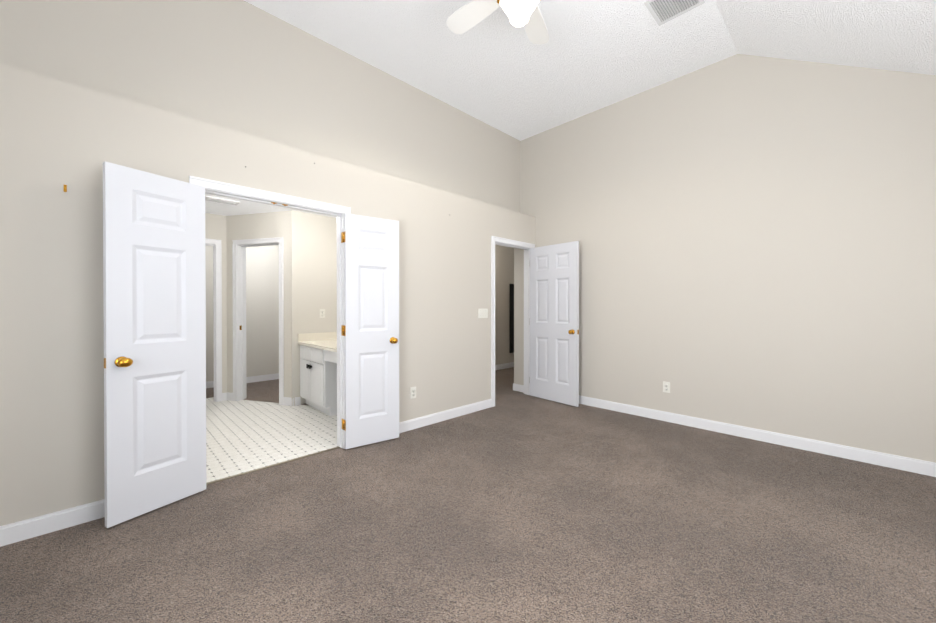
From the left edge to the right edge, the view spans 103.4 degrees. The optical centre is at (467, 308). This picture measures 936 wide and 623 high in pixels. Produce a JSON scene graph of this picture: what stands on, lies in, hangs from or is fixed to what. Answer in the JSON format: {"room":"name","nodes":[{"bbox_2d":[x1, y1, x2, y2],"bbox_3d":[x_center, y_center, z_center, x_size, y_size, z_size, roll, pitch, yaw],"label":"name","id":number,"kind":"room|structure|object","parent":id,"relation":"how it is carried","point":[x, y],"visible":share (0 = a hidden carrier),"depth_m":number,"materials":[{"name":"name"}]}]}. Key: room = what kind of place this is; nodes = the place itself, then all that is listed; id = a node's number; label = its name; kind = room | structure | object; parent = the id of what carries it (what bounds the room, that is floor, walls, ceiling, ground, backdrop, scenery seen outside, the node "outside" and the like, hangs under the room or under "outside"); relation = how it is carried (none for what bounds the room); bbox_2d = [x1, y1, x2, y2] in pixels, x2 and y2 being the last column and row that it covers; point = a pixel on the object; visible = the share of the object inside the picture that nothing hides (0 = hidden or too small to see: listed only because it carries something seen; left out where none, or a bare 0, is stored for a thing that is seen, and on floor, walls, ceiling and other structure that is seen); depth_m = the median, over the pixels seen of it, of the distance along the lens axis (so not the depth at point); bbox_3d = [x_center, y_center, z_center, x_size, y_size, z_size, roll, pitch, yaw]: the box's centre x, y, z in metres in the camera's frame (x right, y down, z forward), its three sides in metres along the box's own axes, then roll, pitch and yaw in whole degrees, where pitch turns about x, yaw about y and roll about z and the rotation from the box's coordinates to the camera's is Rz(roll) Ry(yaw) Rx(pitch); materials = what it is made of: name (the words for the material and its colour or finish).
{"room":"empty bedroom","nodes":[
{"label":"empty bedroom","id":0,"kind":"room"},
{"bbox_2d":[206,379,307,404],"bbox_3d":[-2.964,1.210,5.081,3.000,0.001,2.226,0,0,-44],"label":"floor","id":1,"kind":"structure","parent":0,"point":[266,391],"depth_m":5.38,"materials":[{"name":"brown carpet"}]},
{"bbox_2d":[0,0,523,384],"bbox_3d":[-0.029,-0.663,4.691,8.910,3.760,0.149,0,0,-44],"label":"wall","id":2,"kind":"structure","parent":0,"point":[243,66],"depth_m":3.03,"materials":[{"name":"beige paint"}]},
{"bbox_2d":[0,64,535,525],"bbox_3d":[-1.020,-0.026,3.369,5.640,2.500,0.120,0,0,-44],"label":"wall","id":3,"kind":"structure","parent":0,"point":[56,136],"depth_m":2.15,"materials":[{"name":"beige paint"}]},
{"bbox_2d":[103,161,205,527],"bbox_3d":[-1.898,0.203,2.272,0.488,2.030,0.288,0,0,-44],"label":"bathroom door","id":4,"kind":"structure","parent":3,"relation":"in","point":[154,293],"depth_m":2.23,"materials":[{"name":"white paint"}]},
{"bbox_2d":[0,399,491,546],"bbox_3d":[-1.308,1.175,3.002,4.466,0.102,0.013,0,0,-44],"label":"baseboard","id":5,"kind":"structure","parent":3,"relation":"attached to","point":[18,531],"depth_m":2.09,"materials":[{"name":"white wood"}]},
{"bbox_2d":[189,176,350,448],"bbox_3d":[-1.487,0.171,2.903,1.142,2.111,0.141,0,0,-44],"label":"door frame","id":6,"kind":"structure","parent":3,"relation":"attached to","point":[340,337],"depth_m":3.14,"materials":[{"name":"white wood"}]},
{"bbox_2d":[206,446,339,484],"bbox_3d":[-1.489,1.224,2.912,1.010,0.006,0.024,0,0,-44],"label":"trim","id":7,"kind":"structure","parent":3,"relation":"attached to","point":[225,478],"depth_m":2.85,"materials":[{"name":"silver metal"}]},
{"bbox_2d":[341,213,398,448],"bbox_3d":[-0.858,0.197,3.331,0.501,2.030,0.226,0,0,-44],"label":"bathroom door","id":8,"kind":"structure","parent":3,"relation":"in","point":[370,329],"depth_m":3.31,"materials":[{"name":"white paint"}]},
{"bbox_2d":[410,386,415,398],"bbox_3d":[-0.554,0.852,3.741,0.070,0.114,0.008,0,0,-44],"label":"outlet","id":9,"kind":"object","parent":3,"relation":"attached to","point":[412,392],"visible":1,"depth_m":3.73,"materials":[{"name":"white plastic"}]},
{"bbox_2d":[478,309,487,317],"bbox_3d":[0.186,0.058,4.453,0.162,0.114,0.016,0,0,-44],"label":"light switch","id":10,"kind":"object","parent":3,"relation":"attached to","point":[482,313],"visible":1,"depth_m":4.45,"materials":[{"name":"white plastic"}]},
{"bbox_2d":[491,236,534,406],"bbox_3d":[0.571,0.160,4.912,0.900,2.111,0.141,0,0,-44],"label":"door frame","id":11,"kind":"structure","parent":3,"relation":"attached to","point":[526,319],"depth_m":5.04,"materials":[{"name":"white wood"}]},
{"bbox_2d":[529,241,578,406],"bbox_3d":[1.078,0.188,4.818,0.185,2.030,0.803,0,0,-44],"label":"hall door","id":12,"kind":"structure","parent":3,"relation":"in","point":[554,322],"depth_m":4.77,"materials":[{"name":"white paint"}]},
{"bbox_2d":[205,210,336,405],"bbox_3d":[-2.469,-0.003,4.625,3.320,2.440,3.699,0,0,-44],"label":"wall","id":13,"kind":"structure","parent":0,"point":[310,261],"depth_m":4.87,"materials":[{"name":"white paint"}]},
{"bbox_2d":[205,238,221,401],"bbox_3d":[-3.581,0.162,4.593,0.852,2.111,0.141,0,0,-44],"label":"door frame","id":14,"kind":"structure","parent":13,"relation":"attached to","point":[218,318],"depth_m":4.82,"materials":[{"name":"white wood"}]},
{"bbox_2d":[222,392,226,400],"bbox_3d":[-3.214,1.165,4.876,0.059,0.102,0.013,0,0,-44],"label":"baseboard","id":15,"kind":"structure","parent":13,"relation":"attached to","point":[224,396],"depth_m":4.87,"materials":[{"name":"white wood"}]},
{"bbox_2d":[206,373,278,387],"bbox_3d":[-3.720,1.159,5.819,2.950,0.102,0.013,0,0,-44],"label":"baseboard","id":16,"kind":"structure","parent":13,"relation":"attached to","point":[251,379],"depth_m":6.08,"materials":[{"name":"white wood"}]},
{"bbox_2d":[232,237,283,404],"bbox_3d":[-2.686,0.183,4.814,0.700,2.065,0.124,0,0,16],"label":"door frame","id":17,"kind":"structure","parent":13,"relation":"attached to","point":[241,297],"depth_m":4.90,"materials":[{"name":"white wood"}]},
{"bbox_2d":[227,392,293,405],"bbox_3d":[-2.689,1.165,4.751,1.060,0.102,0.013,0,0,16],"label":"baseboard","id":18,"kind":"structure","parent":13,"relation":"attached to","point":[287,401],"depth_m":4.63,"materials":[{"name":"white wood"}]},
{"bbox_2d":[295,397,300,405],"bbox_3d":[-2.140,1.166,4.641,0.066,0.102,0.013,0,0,-44],"label":"baseboard","id":19,"kind":"structure","parent":13,"relation":"attached to","point":[297,400],"depth_m":4.63,"materials":[{"name":"white wood"}]},
{"bbox_2d":[298,332,336,339],"bbox_3d":[-1.925,0.366,4.836,0.582,0.100,0.020,0,0,-44],"label":"backsplash","id":20,"kind":"structure","parent":13,"relation":"attached to","point":[323,335],"depth_m":4.80,"materials":[{"name":"beige stone"}]},
{"bbox_2d":[320,309,324,317],"bbox_3d":[-1.915,0.066,4.859,0.070,0.114,0.008,0,0,-44],"label":"outlet","id":21,"kind":"object","parent":13,"relation":"attached to","point":[322,313],"visible":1,"depth_m":4.86,"materials":[{"name":"white plastic"}]},
{"bbox_2d":[206,397,337,482],"bbox_3d":[-2.437,1.220,4.184,2.500,0.001,3.145,0,0,-44],"label":"floor","id":22,"kind":"structure","parent":0,"point":[242,436],"depth_m":3.58,"materials":[{"name":"tile"}]},
{"bbox_2d":[298,344,336,415],"bbox_3d":[-1.394,0.837,4.288,0.592,0.765,1.550,0,0,-44],"label":"bathroom vanity","id":23,"kind":"object","parent":22,"relation":"on","point":[318,371],"depth_m":4.24,"materials":[{"name":"white wood"}]},
{"bbox_2d":[298,340,336,351],"bbox_3d":[-1.387,0.437,4.286,0.582,0.035,1.560,0,0,-44],"label":"countertop","id":24,"kind":"structure","parent":23,"relation":"on","point":[313,343],"depth_m":4.41,"materials":[{"name":"beige stone"}]},
{"bbox_2d":[205,194,511,247],"bbox_3d":[-1.314,-1.261,6.011,8.920,0.060,4.080,0,0,-44],"label":"ceiling","id":25,"kind":"structure","parent":0,"point":[242,207],"depth_m":4.51,"materials":[{"name":"white paint"}]},
{"bbox_2d":[205,196,239,205],"bbox_3d":[-2.785,-1.214,4.183,0.320,0.013,0.170,0,0,-44],"label":"ceiling light","id":26,"kind":"object","parent":25,"relation":"in","point":[219,200],"visible":0.94,"depth_m":4.17,"materials":[{"name":"white metal"}]},
{"bbox_2d":[0,367,935,622],"bbox_3d":[0.307,1.219,4.365,8.920,0.001,8.720,0,0,-44],"label":"floor","id":27,"kind":"structure","parent":0,"point":[528,509],"depth_m":1.97,"materials":[{"name":"brown carpet"}]},
{"bbox_2d":[495,245,512,364],"bbox_3d":[0.532,-0.018,7.262,4.540,2.440,0.120,0,0,-44],"label":"wall","id":28,"kind":"structure","parent":0,"point":[509,265],"depth_m":7.33,"materials":[{"name":"beige paint"}]},
{"bbox_2d":[495,362,513,369],"bbox_3d":[0.622,1.151,7.263,4.420,0.102,0.013,0,0,-44],"label":"baseboard","id":29,"kind":"structure","parent":28,"relation":"attached to","point":[504,366],"depth_m":7.36,"materials":[{"name":"white wood"}]},
{"bbox_2d":[509,284,513,352],"bbox_3d":[0.950,0.200,7.566,0.280,1.400,0.027,0,0,-44],"label":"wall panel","id":30,"kind":"object","parent":28,"relation":"attached to","point":[511,321],"visible":0.36,"depth_m":7.48,"materials":[{"name":"black"}]},
{"bbox_2d":[244,0,935,140],"bbox_3d":[0.464,-1.798,1.839,5.640,1.458,4.910,0,0,-44],"label":"ceiling","id":31,"kind":"structure","parent":0,"point":[497,69],"depth_m":3.28,"materials":[{"name":"white paint"}]},
{"bbox_2d":[446,0,548,44],"bbox_3d":[0.313,-2.191,2.521,1.260,0.480,1.236,0,0,-44],"label":"ceiling fan","id":32,"kind":"object","parent":31,"relation":"hanging from","point":[527,14],"visible":1,"depth_m":2.77,"materials":[{"name":"white"}]},
{"bbox_2d":[644,0,704,25],"bbox_3d":[1.641,-2.428,2.935,0.340,0.011,0.340,0,0,-44],"label":"ceiling vent","id":33,"kind":"object","parent":31,"relation":"in","point":[662,12],"visible":1,"depth_m":2.98,"materials":[{"name":"white metal"}]},
{"bbox_2d":[520,54,935,462],"bbox_3d":[2.439,-0.658,3.773,0.120,3.760,4.910,0,0,-44],"label":"wall","id":34,"kind":"structure","parent":0,"point":[754,236],"depth_m":3.41,"materials":[{"name":"beige paint"}]},
{"bbox_2d":[513,384,523,392],"bbox_3d":[0.756,1.162,5.383,0.013,0.102,0.230,0,0,-44],"label":"baseboard","id":35,"kind":"structure","parent":34,"relation":"attached to","point":[518,387],"depth_m":5.39,"materials":[{"name":"white wood"}]},
{"bbox_2d":[663,381,669,392],"bbox_3d":[2.146,0.851,3.991,0.008,0.114,0.070,0,0,-44],"label":"outlet","id":36,"kind":"object","parent":34,"relation":"attached to","point":[666,386],"visible":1,"depth_m":3.99,"materials":[{"name":"white plastic"}]},
{"bbox_2d":[579,395,935,476],"bbox_3d":[2.486,1.172,3.641,0.013,0.102,4.400,0,0,-44],"label":"baseboard","id":37,"kind":"structure","parent":34,"relation":"attached to","point":[918,466],"depth_m":3.30,"materials":[{"name":"white wood"}]}
]}

